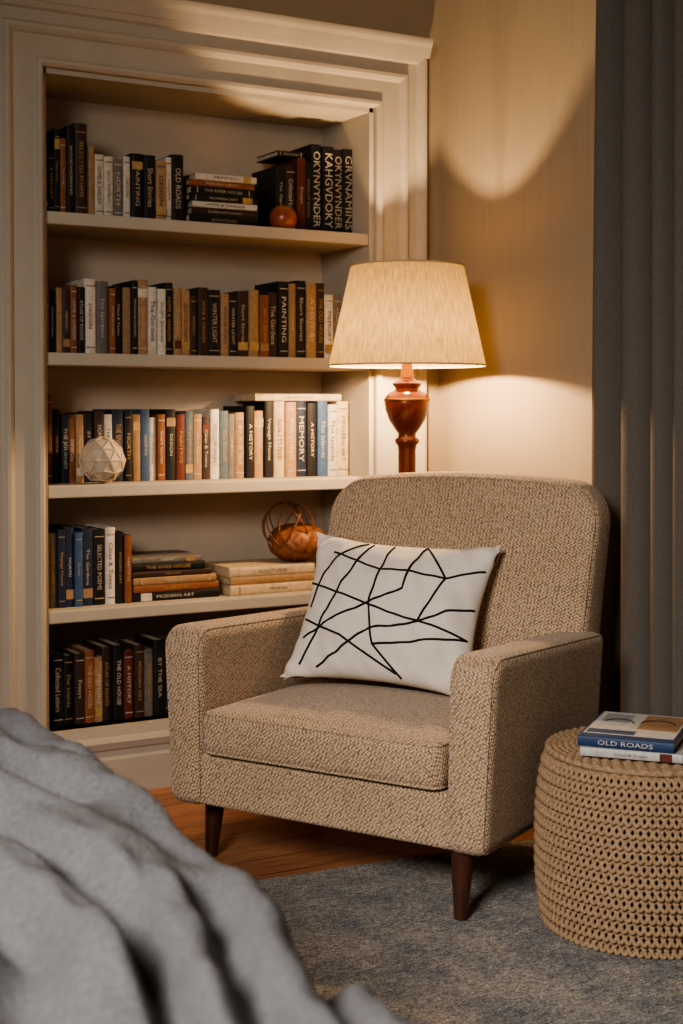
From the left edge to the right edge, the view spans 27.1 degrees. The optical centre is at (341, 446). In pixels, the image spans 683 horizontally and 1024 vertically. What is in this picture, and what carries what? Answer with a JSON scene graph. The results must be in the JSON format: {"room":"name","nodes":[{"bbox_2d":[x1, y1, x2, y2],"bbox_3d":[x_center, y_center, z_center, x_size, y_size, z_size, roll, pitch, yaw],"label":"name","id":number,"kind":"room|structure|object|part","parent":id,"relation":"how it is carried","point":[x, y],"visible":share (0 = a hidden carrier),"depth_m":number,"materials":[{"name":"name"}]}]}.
{"room":"bedroom","nodes":[
{"label":"bedroom","id":0,"kind":"room"},
{"bbox_2d":[187,0,439,471],"bbox_3d":[-0.294,-0.393,4.498,1.481,2.750,0.400,-1,2,-30],"label":"wall","id":1,"kind":"structure","parent":0,"point":[419,18],"depth_m":4.56,"materials":[{"name":"paint"}]},
{"bbox_2d":[147,786,534,879],"bbox_3d":[-0.494,1.117,1.275,5.090,0.100,5.850,-1,2,-30],"label":"floor","id":2,"kind":"structure","parent":0,"point":[261,846],"depth_m":3.59,"materials":[{"name":"brown wood"}]},
{"bbox_2d":[0,0,432,789],"bbox_3d":[-0.440,-0.153,4.345,1.467,2.278,0.390,-1,2,-30],"label":"built-in bookcase","id":3,"kind":"object","parent":2,"relation":"on","point":[222,89],"visible":0.59,"depth_m":4.31,"materials":[{"name":"paint"}]},
{"bbox_2d":[48,523,131,607],"bbox_3d":[-0.768,0.345,4.184,0.248,0.230,0.178,-1,2,-30],"label":"books","id":4,"kind":"object","parent":3,"relation":"in","point":[90,564],"visible":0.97,"depth_m":4.12,"materials":[{"name":"blue paper"}]},
{"bbox_2d":[78,436,125,483],"bbox_3d":[-0.692,0.039,4.101,0.131,0.137,0.137,-1,2,-30],"label":"globe ornament","id":5,"kind":"object","parent":3,"relation":"on","point":[102,459],"visible":1,"depth_m":4.06,"materials":[{"name":"ceramic"}]},
{"bbox_2d":[49,632,167,726],"bbox_3d":[-0.557,0.684,4.308,0.719,0.225,0.182,-1,2,-30],"label":"books","id":6,"kind":"object","parent":3,"relation":"on","point":[101,679],"visible":0.57,"depth_m":4.15,"materials":[{"name":"black paper"}]},
{"bbox_2d":[46,123,182,220],"bbox_3d":[-0.697,-0.796,4.176,0.438,0.262,0.181,-1,2,-30],"label":"books","id":7,"kind":"object","parent":3,"relation":"on","point":[78,180],"visible":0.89,"depth_m":4.09,"materials":[{"name":"black paper"}]},
{"bbox_2d":[131,550,219,601],"bbox_3d":[-0.541,0.391,4.326,0.292,0.130,0.190,-1,2,-30],"label":"book stack","id":8,"kind":"object","parent":3,"relation":"in","point":[162,574],"visible":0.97,"depth_m":4.25,"materials":[{"name":"black paper"}]},
{"bbox_3d":[-0.528,-0.043,4.511,1.079,2.050,0.020,-1,2,-30],"label":"panel","id":9,"kind":"part","parent":3,"relation":"part of","materials":[{"name":"paint"}]},
{"bbox_2d":[47,279,340,357],"bbox_3d":[-0.463,-0.394,4.322,0.973,0.240,0.181,-1,2,-30],"label":"books","id":10,"kind":"object","parent":3,"relation":"in","point":[279,318],"visible":0.97,"depth_m":4.25,"materials":[{"name":"black paper"}]},
{"bbox_2d":[47,394,348,482],"bbox_3d":[-0.424,-0.032,4.445,1.086,0.260,0.188,-1,2,-30],"label":"books","id":11,"kind":"object","parent":3,"relation":"in","point":[254,439],"visible":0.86,"depth_m":4.36,"materials":[{"name":"white paper"}]},
{"bbox_2d":[233,394,340,400],"bbox_3d":[-0.175,-0.158,4.578,0.310,0.022,0.162,-1,2,-30],"label":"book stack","id":12,"kind":"object","parent":11,"relation":"on","point":[238,397],"visible":1,"depth_m":4.51,"materials":[{"name":"white paper"}]},
{"bbox_2d":[183,172,257,225],"bbox_3d":[-0.400,-0.747,4.372,0.239,0.154,0.194,-1,2,-30],"label":"book stack","id":13,"kind":"object","parent":3,"relation":"on","point":[212,198],"visible":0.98,"depth_m":4.29,"materials":[{"name":"black paper"}]},
{"bbox_3d":[-0.358,-1.260,4.173,1.467,0.056,0.060,-1,2,-30],"label":"crown","id":14,"kind":"part","parent":3,"relation":"part of","materials":[{"name":"paint"}]},
{"bbox_2d":[205,558,314,595],"bbox_3d":[-0.250,0.410,4.495,0.336,0.085,0.215,-1,2,-30],"label":"book stack","id":15,"kind":"object","parent":3,"relation":"in","point":[265,575],"visible":0.88,"depth_m":4.41,"materials":[{"name":"beige paper"}]},
{"bbox_2d":[262,500,324,560],"bbox_3d":[-0.150,0.267,4.523,0.211,0.196,0.190,-1,2,-30],"label":"ornament","id":16,"kind":"object","parent":15,"relation":"on","point":[297,541],"visible":0.95,"depth_m":4.46,"materials":[{"name":"orange wood"}]},
{"bbox_2d":[269,205,296,227],"bbox_3d":[-0.180,-0.707,4.380,0.088,0.073,0.088,-1,2,-30],"label":"decorative ball","id":17,"kind":"object","parent":3,"relation":"on","point":[282,216],"visible":0.91,"depth_m":4.35,"materials":[{"name":"ceramic"}]},
{"bbox_2d":[252,144,351,232],"bbox_3d":[-0.126,-0.818,4.574,0.279,0.285,0.192,-1,2,-30],"label":"books","id":18,"kind":"object","parent":3,"relation":"on","point":[317,186],"visible":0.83,"depth_m":4.51,"materials":[{"name":"black paper"}]},
{"bbox_2d":[257,150,302,164],"bbox_3d":[-0.196,-0.920,4.517,0.090,0.018,0.151,-1,2,-30],"label":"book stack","id":19,"kind":"object","parent":18,"relation":"in","point":[276,157],"visible":0.99,"depth_m":4.48,"materials":[{"name":"black paper"}]},
{"bbox_2d":[256,839,682,1023],"bbox_3d":[-0.017,1.051,1.658,3.000,0.011,3.100,-1,2,-25],"label":"area rug","id":20,"kind":"object","parent":2,"relation":"on","point":[389,927],"visible":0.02,"depth_m":2.85,"materials":[{"name":"carpet"}]},
{"bbox_2d":[0,707,419,1023],"bbox_3d":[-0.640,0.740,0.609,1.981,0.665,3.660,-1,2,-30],"label":"bed","id":21,"kind":"object","parent":20,"relation":"on","point":[110,914],"visible":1,"depth_m":1.35,"materials":[{"name":"grey fabric"}]},
{"bbox_2d":[165,471,610,919],"bbox_3d":[0.139,0.543,3.493,0.886,0.938,0.763,1,2,32],"label":"armchair","id":22,"kind":"object","parent":20,"relation":"on","point":[457,772],"visible":0.76,"depth_m":3.33,"materials":[{"name":"fabric"}]},
{"bbox_3d":[-0.310,0.926,3.498,0.054,0.168,0.054,1,2,32],"label":"leg","id":23,"kind":"part","parent":22,"relation":"part of","materials":[{"name":"brown wood"}]},
{"bbox_3d":[-0.218,0.637,3.650,0.117,0.426,0.626,1,2,32],"label":"arm","id":24,"kind":"part","parent":22,"relation":"part of","materials":[{"name":"fabric"}]},
{"bbox_3d":[0.100,0.789,3.440,0.813,0.122,0.578,1,2,32],"label":"seat frame","id":25,"kind":"part","parent":22,"relation":"part of","materials":[{"name":"fabric"}]},
{"bbox_2d":[204,679,449,789],"bbox_3d":[0.068,0.661,3.385,0.645,0.136,0.500,1,2,32],"label":"seat cushion","id":26,"kind":"object","parent":22,"relation":"on","point":[373,735],"depth_m":3.23,"materials":[{"name":"fabric"}]},
{"bbox_2d":[280,531,501,695],"bbox_3d":[0.123,0.418,3.553,0.520,0.379,0.236,1,2,25],"label":"throw pillow","id":27,"kind":"object","parent":22,"relation":"on","point":[404,616],"visible":0.96,"depth_m":3.48,"materials":[{"name":"white fabric"}]},
{"bbox_3d":[0.258,0.931,3.045,0.058,0.158,0.052,-1,2,-43],"label":"leg","id":28,"kind":"part","parent":22,"relation":"part of","materials":[{"name":"brown wood"}]},
{"bbox_3d":[0.295,0.441,3.684,0.785,0.745,0.267,1,2,32],"label":"backrest","id":29,"kind":"part","parent":22,"relation":"part of","materials":[{"name":"fabric"}]},
{"bbox_3d":[0.433,0.648,3.241,0.117,0.426,0.626,1,2,32],"label":"arm","id":30,"kind":"part","parent":22,"relation":"part of","materials":[{"name":"fabric"}]},
{"bbox_2d":[533,726,682,959],"bbox_3d":[0.649,0.819,3.018,0.477,0.380,0.477,0,2,-1],"label":"woven pouf","id":31,"kind":"object","parent":20,"relation":"on","point":[608,833],"visible":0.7,"depth_m":2.83,"materials":[{"name":"beige fabric"}]},
{"bbox_2d":[577,711,682,763],"bbox_3d":[0.624,0.608,2.987,0.212,0.043,0.261,1,2,19],"label":"book stack","id":32,"kind":"object","parent":31,"relation":"on","point":[619,735],"visible":1,"depth_m":2.90,"materials":[{"name":"blue paper"}]},
{"bbox_3d":[0.193,0.691,4.195,0.316,0.598,0.316,-1,2,-30],"label":"side table","id":33,"kind":"object","parent":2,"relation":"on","visible":0},
{"bbox_2d":[328,260,486,472],"bbox_3d":[0.193,-0.070,4.176,0.468,0.924,0.468,-1,2,-30],"label":"table lamp","id":34,"kind":"object","parent":33,"relation":"on","point":[405,315],"visible":0.94,"depth_m":4.01,"materials":[{"name":"beige fabric"}]},
{"bbox_3d":[0.193,-0.383,4.167,0.462,0.291,0.462,-1,2,-30],"label":"lamp shade","id":35,"kind":"part","parent":34,"relation":"part of","materials":[{"name":"fabric"}]},
{"bbox_2d":[439,0,595,484],"bbox_3d":[1.746,-0.335,2.299,0.150,2.750,5.450,-1,2,-30],"label":"wall","id":36,"kind":"structure","parent":0,"point":[517,100],"depth_m":4.24,"materials":[{"name":"paint"}]},
{"bbox_2d":[592,0,682,716],"bbox_3d":[1.019,-0.301,3.249,0.161,2.592,1.422,-1,2,-30],"label":"curtain","id":37,"kind":"object","parent":36,"relation":"hanging from","point":[637,332],"visible":0.84,"depth_m":3.63,"materials":[{"name":"grey fabric"}]}
]}

